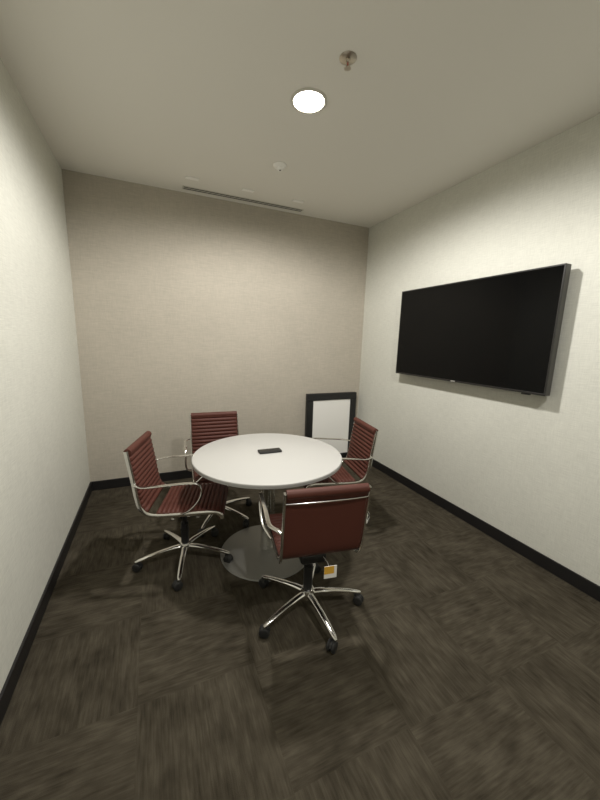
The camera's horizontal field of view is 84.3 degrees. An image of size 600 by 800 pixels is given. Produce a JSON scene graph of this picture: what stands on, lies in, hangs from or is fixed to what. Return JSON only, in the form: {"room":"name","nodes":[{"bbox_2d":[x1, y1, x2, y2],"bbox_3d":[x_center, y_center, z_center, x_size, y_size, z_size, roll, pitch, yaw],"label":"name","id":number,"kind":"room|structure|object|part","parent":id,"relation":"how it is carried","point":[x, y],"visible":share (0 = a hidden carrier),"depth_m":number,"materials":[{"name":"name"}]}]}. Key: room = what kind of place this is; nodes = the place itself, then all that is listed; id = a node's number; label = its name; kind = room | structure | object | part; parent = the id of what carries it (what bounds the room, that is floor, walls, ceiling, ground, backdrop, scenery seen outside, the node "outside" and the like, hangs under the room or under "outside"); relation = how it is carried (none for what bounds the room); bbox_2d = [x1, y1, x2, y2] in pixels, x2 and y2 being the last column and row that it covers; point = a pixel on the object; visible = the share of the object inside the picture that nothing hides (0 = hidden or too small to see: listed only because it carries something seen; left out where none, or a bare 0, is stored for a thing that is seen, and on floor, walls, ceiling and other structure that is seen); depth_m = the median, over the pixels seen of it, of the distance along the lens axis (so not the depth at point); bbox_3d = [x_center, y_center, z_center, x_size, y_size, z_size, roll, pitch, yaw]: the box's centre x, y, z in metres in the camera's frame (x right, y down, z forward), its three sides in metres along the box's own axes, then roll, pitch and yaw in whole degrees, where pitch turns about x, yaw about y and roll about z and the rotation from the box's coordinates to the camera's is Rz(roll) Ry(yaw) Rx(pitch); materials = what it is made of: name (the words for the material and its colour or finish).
{"room":"small meeting room","nodes":[
{"label":"small meeting room","id":0,"kind":"room"},
{"bbox_2d":[0,58,89,692],"bbox_3d":[-0.934,-0.006,0.419,0.120,2.858,5.703,-3,11,-23],"label":"wall","id":1,"kind":"structure","parent":0,"point":[45,477],"depth_m":1.86,"materials":[{"name":"white paint"}]},
{"bbox_2d":[0,482,91,725],"bbox_3d":[-0.910,1.350,0.689,0.012,0.095,5.691,-3,11,-23],"label":"baseboard","id":2,"kind":"structure","parent":1,"relation":"attached to","point":[7,691],"depth_m":1.71,"materials":[{"name":"black rubber"}]},
{"bbox_2d":[62,169,368,481],"bbox_3d":[-0.640,-0.594,3.671,3.300,2.858,0.120,-3,11,-23],"label":"wall","id":3,"kind":"structure","parent":0,"point":[185,304],"depth_m":3.39,"materials":[{"name":"beige paint"}]},
{"bbox_2d":[91,469,193,490],"bbox_3d":[-0.653,0.776,3.861,3.060,0.095,0.012,-3,11,-23],"label":"baseboard","id":4,"kind":"structure","parent":3,"relation":"attached to","point":[167,476],"depth_m":3.37,"materials":[{"name":"black rubber"}]},
{"bbox_2d":[0,460,599,799],"bbox_3d":[0.481,1.374,1.318,3.300,0.100,5.943,-3,11,-23],"label":"floor","id":5,"kind":"structure","parent":0,"point":[465,668],"depth_m":1.54,"materials":[{"name":"carpet"}]},
{"bbox_2d":[123,431,232,590],"bbox_3d":[-0.776,0.683,2.212,0.656,0.864,0.616,0,10,-8],"label":"office chair","id":6,"kind":"object","parent":5,"relation":"on","point":[184,500],"visible":0.95,"depth_m":2.16,"materials":[{"name":"brown leather"}]},
{"bbox_3d":[-1.004,0.453,2.169,0.121,0.409,0.395,0,10,-8],"label":"backrest","id":7,"kind":"part","parent":6,"relation":"part of","materials":[{"name":"brown leather"}]},
{"bbox_3d":[-0.942,1.028,2.220,0.298,0.053,0.040,-4,12,-29],"label":"leg","id":8,"kind":"part","parent":6,"relation":"part of","materials":[{"name":"silver metal"}]},
{"bbox_3d":[-0.791,0.597,1.982,0.410,0.232,0.065,0,10,-8],"label":"armrest","id":9,"kind":"part","parent":6,"relation":"part of","materials":[{"name":"silver metal"}]},
{"bbox_3d":[-0.920,0.993,2.414,0.298,0.053,0.040,11,14,41],"label":"leg","id":10,"kind":"part","parent":6,"relation":"part of","materials":[{"name":"silver metal"}]},
{"bbox_3d":[-0.751,0.523,2.006,0.570,0.454,0.012,0,10,-8],"label":"rail","id":11,"kind":"part","parent":6,"relation":"part of","materials":[{"name":"silver metal"}]},
{"bbox_3d":[-0.853,0.511,2.443,0.410,0.232,0.065,0,10,-8],"label":"armrest","id":12,"kind":"part","parent":6,"relation":"part of","materials":[{"name":"silver metal"}]},
{"bbox_3d":[-0.761,1.048,2.141,0.040,0.053,0.298,-1,11,-12],"label":"leg","id":13,"kind":"part","parent":6,"relation":"part of","materials":[{"name":"silver metal"}]},
{"bbox_3d":[-0.738,0.775,2.116,0.030,0.028,0.161,0,11,-11],"label":"lever","id":14,"kind":"part","parent":6,"relation":"part of","materials":[{"name":"black plastic"}]},
{"bbox_3d":[-0.708,0.677,2.251,0.407,0.073,0.395,0,10,-8],"label":"seat","id":15,"kind":"part","parent":6,"relation":"part of","materials":[{"name":"brown leather"}]},
{"bbox_3d":[-0.725,0.992,2.454,0.040,0.053,0.298,6,11,24],"label":"leg","id":16,"kind":"part","parent":6,"relation":"part of","materials":[{"name":"silver metal"}]},
{"bbox_3d":[-0.628,1.025,2.286,0.298,0.053,0.040,3,10,6],"label":"leg","id":17,"kind":"part","parent":6,"relation":"part of","materials":[{"name":"silver metal"}]},
{"bbox_2d":[179,411,251,536],"bbox_3d":[-0.704,0.577,2.805,0.643,0.864,0.619,-2,11,-20],"label":"office chair","id":18,"kind":"object","parent":5,"relation":"on","point":[207,427],"visible":0.44,"depth_m":2.92,"materials":[{"name":"brown leather"}]},
{"bbox_3d":[-0.920,0.458,2.723,0.065,0.232,0.410,-2,11,-20],"label":"armrest","id":19,"kind":"part","parent":18,"relation":"part of","materials":[{"name":"silver metal"}]},
{"bbox_3d":[-0.874,0.396,2.683,0.012,0.454,0.570,-2,11,-20],"label":"rail","id":20,"kind":"part","parent":18,"relation":"part of","materials":[{"name":"silver metal"}]},
{"bbox_3d":[-0.661,0.593,2.715,0.395,0.073,0.407,-2,11,-20],"label":"seat","id":21,"kind":"part","parent":18,"relation":"part of","materials":[{"name":"brown leather"}]},
{"bbox_3d":[-0.728,0.949,2.687,0.040,0.053,0.298,4,11,10],"label":"leg","id":22,"kind":"part","parent":18,"relation":"part of","materials":[{"name":"silver metal"}]},
{"bbox_3d":[-0.757,0.316,2.956,0.395,0.409,0.121,-2,11,-20],"label":"backrest","id":23,"kind":"part","parent":18,"relation":"part of","materials":[{"name":"brown leather"}]},
{"bbox_3d":[-0.549,0.939,2.771,0.298,0.053,0.040,7,12,28],"label":"leg","id":24,"kind":"part","parent":18,"relation":"part of","materials":[{"name":"silver metal"}]},
{"bbox_3d":[-0.489,0.382,2.819,0.012,0.454,0.570,-2,11,-20],"label":"rail","id":25,"kind":"part","parent":18,"relation":"part of","materials":[{"name":"silver metal"}]},
{"bbox_3d":[-0.575,0.902,2.965,0.298,0.053,0.040,-8,14,-43],"label":"leg","id":26,"kind":"part","parent":18,"relation":"part of","materials":[{"name":"silver metal"}]},
{"bbox_2d":[191,433,341,581],"bbox_3d":[-0.230,0.726,2.374,1.022,0.752,1.022,-3,11,-23],"label":"round table","id":27,"kind":"object","parent":5,"relation":"on","point":[267,462],"visible":0.9,"depth_m":2.24,"materials":[{"name":"grey laminate"}]},
{"bbox_2d":[259,483,371,653],"bbox_3d":[0.072,0.776,1.835,0.632,0.864,0.620,-1,11,-15],"label":"office chair","id":28,"kind":"object","parent":5,"relation":"on","point":[315,522],"visible":1,"depth_m":1.61,"materials":[{"name":"brown leather"}]},
{"bbox_3d":[-0.163,0.662,1.727,0.065,0.232,0.410,-1,11,-15],"label":"armrest","id":29,"kind":"part","parent":28,"relation":"part of","materials":[{"name":"silver metal"}]},
{"bbox_3d":[-0.140,0.586,1.763,0.012,0.454,0.570,-1,11,-15],"label":"rail","id":30,"kind":"part","parent":28,"relation":"part of","materials":[{"name":"silver metal"}]},
{"bbox_3d":[0.033,0.758,1.922,0.395,0.073,0.407,-1,11,-15],"label":"seat","id":31,"kind":"part","parent":28,"relation":"part of","materials":[{"name":"brown leather"}]},
{"bbox_3d":[-0.105,1.095,1.989,0.298,0.053,0.040,7,12,28],"label":"leg","id":32,"kind":"part","parent":28,"relation":"part of","materials":[{"name":"silver metal"}]},
{"bbox_3d":[-0.080,1.131,1.796,0.298,0.053,0.040,-8,14,-43],"label":"leg","id":33,"kind":"part","parent":28,"relation":"part of","materials":[{"name":"silver metal"}]},
{"bbox_3d":[0.074,1.084,2.073,0.040,0.053,0.298,4,11,10],"label":"leg","id":34,"kind":"part","parent":28,"relation":"part of","materials":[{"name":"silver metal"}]},
{"bbox_3d":[0.115,1.143,1.761,0.040,0.053,0.298,-3,11,-25],"label":"leg","id":35,"kind":"part","parent":28,"relation":"part of","materials":[{"name":"silver metal"}]},
{"bbox_3d":[0.116,0.591,1.591,0.395,0.409,0.121,-1,11,-15],"label":"backrest","id":36,"kind":"part","parent":28,"relation":"part of","materials":[{"name":"brown leather"}]},
{"bbox_3d":[0.210,1.114,1.933,0.298,0.053,0.040,0,10,-8],"label":"leg","id":37,"kind":"part","parent":28,"relation":"part of","materials":[{"name":"silver metal"}]},
{"bbox_3d":[0.255,0.578,1.866,0.012,0.454,0.570,-1,11,-15],"label":"rail","id":38,"kind":"part","parent":28,"relation":"part of","materials":[{"name":"silver metal"}]},
{"bbox_2d":[305,392,356,457],"bbox_3d":[0.386,0.345,4.198,0.695,0.880,0.050,-3,11,-23],"label":"whiteboard","id":39,"kind":"object","parent":5,"relation":"on","point":[327,415],"visible":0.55,"depth_m":4.17,"materials":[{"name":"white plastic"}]},
{"bbox_2d":[303,417,378,520],"bbox_3d":[0.285,0.619,2.728,0.636,0.864,0.614,-1,11,-14],"label":"office chair","id":40,"kind":"object","parent":5,"relation":"on","point":[359,458],"visible":0.5,"depth_m":2.65,"materials":[{"name":"brown leather"}]},
{"bbox_3d":[0.193,0.615,2.728,0.407,0.073,0.395,-1,11,-14],"label":"seat","id":41,"kind":"part","parent":40,"relation":"part of","materials":[{"name":"brown leather"}]},
{"bbox_3d":[0.256,0.448,2.959,0.410,0.232,0.065,-1,11,-14],"label":"armrest","id":42,"kind":"part","parent":40,"relation":"part of","materials":[{"name":"silver metal"}]},
{"bbox_3d":[0.321,0.461,2.516,0.570,0.454,0.012,-1,11,-14],"label":"rail","id":43,"kind":"part","parent":40,"relation":"part of","materials":[{"name":"silver metal"}]},
{"bbox_3d":[0.367,0.534,2.508,0.410,0.232,0.065,-1,11,-14],"label":"armrest","id":44,"kind":"part","parent":40,"relation":"part of","materials":[{"name":"silver metal"}]},
{"bbox_3d":[0.495,0.388,2.759,0.121,0.409,0.395,-1,11,-14],"label":"backrest","id":45,"kind":"part","parent":40,"relation":"part of","materials":[{"name":"brown leather"}]},
{"bbox_2d":[0,0,599,227],"bbox_3d":[0.564,-1.535,0.785,3.300,0.100,5.943,-3,11,-23],"label":"ceiling","id":46,"kind":"structure","parent":0,"point":[436,95],"depth_m":1.79,"materials":[{"name":"white paint"}]},
{"bbox_2d":[185,176,198,180],"bbox_3d":[-0.926,-1.900,2.844,0.110,0.008,0.044,-3,11,-23],"label":"ceiling plate","id":47,"kind":"object","parent":46,"relation":"attached to","point":[186,177],"visible":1,"depth_m":2.84,"materials":[{"name":"white plastic"}]},
{"bbox_2d":[182,186,303,211],"bbox_3d":[-0.523,-1.964,3.256,1.195,0.006,0.070,-3,11,-23],"label":"ceiling vent","id":48,"kind":"object","parent":46,"relation":"in","point":[183,187],"visible":1,"depth_m":3.23,"materials":[{"name":"grey metal"}]},
{"bbox_2d":[242,188,253,192],"bbox_3d":[-0.478,-1.924,3.045,0.110,0.008,0.044,-3,11,-23],"label":"ceiling plate","id":49,"kind":"object","parent":46,"relation":"attached to","point":[243,189],"visible":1,"depth_m":3.04,"materials":[{"name":"white plastic"}]},
{"bbox_2d":[273,162,286,170],"bbox_3d":[-0.157,-1.814,2.594,0.104,0.043,0.104,-3,11,-23],"label":"sensor","id":50,"kind":"object","parent":46,"relation":"attached to","point":[280,166],"visible":1,"depth_m":2.57,"materials":[{"name":"white plastic"}]},
{"bbox_2d":[291,87,326,113],"bbox_3d":[0.051,-1.696,1.887,0.208,0.008,0.208,-3,11,-23],"label":"recessed light","id":51,"kind":"object","parent":46,"relation":"in","point":[308,100],"visible":1,"depth_m":1.88,"materials":[{"name":"white"}]},
{"bbox_2d":[339,51,356,70],"bbox_3d":[0.230,-1.619,1.595,0.084,0.044,0.084,9,13,35],"label":"sprinkler","id":52,"kind":"object","parent":46,"relation":"attached to","point":[347,58],"visible":1,"depth_m":1.59,"materials":[{"name":"silver metal"}]},
{"bbox_2d":[357,114,599,585],"bbox_3d":[1.980,-0.155,1.684,0.120,2.858,5.703,-3,11,-23],"label":"wall","id":53,"kind":"structure","parent":0,"point":[527,467],"depth_m":2.48,"materials":[{"name":"white paint"}]},
{"bbox_2d":[396,263,571,395],"bbox_3d":[1.361,-0.557,2.780,0.104,0.834,1.481,-3,11,-23],"label":"television","id":54,"kind":"object","parent":53,"relation":"attached to","point":[502,331],"visible":1,"depth_m":2.50,"materials":[{"name":"black"}]},
{"bbox_2d":[372,459,599,601],"bbox_3d":[1.883,1.208,1.901,0.012,0.095,5.691,-3,11,-23],"label":"baseboard","id":55,"kind":"structure","parent":53,"relation":"attached to","point":[588,587],"depth_m":2.56,"materials":[{"name":"black rubber"}]}
]}

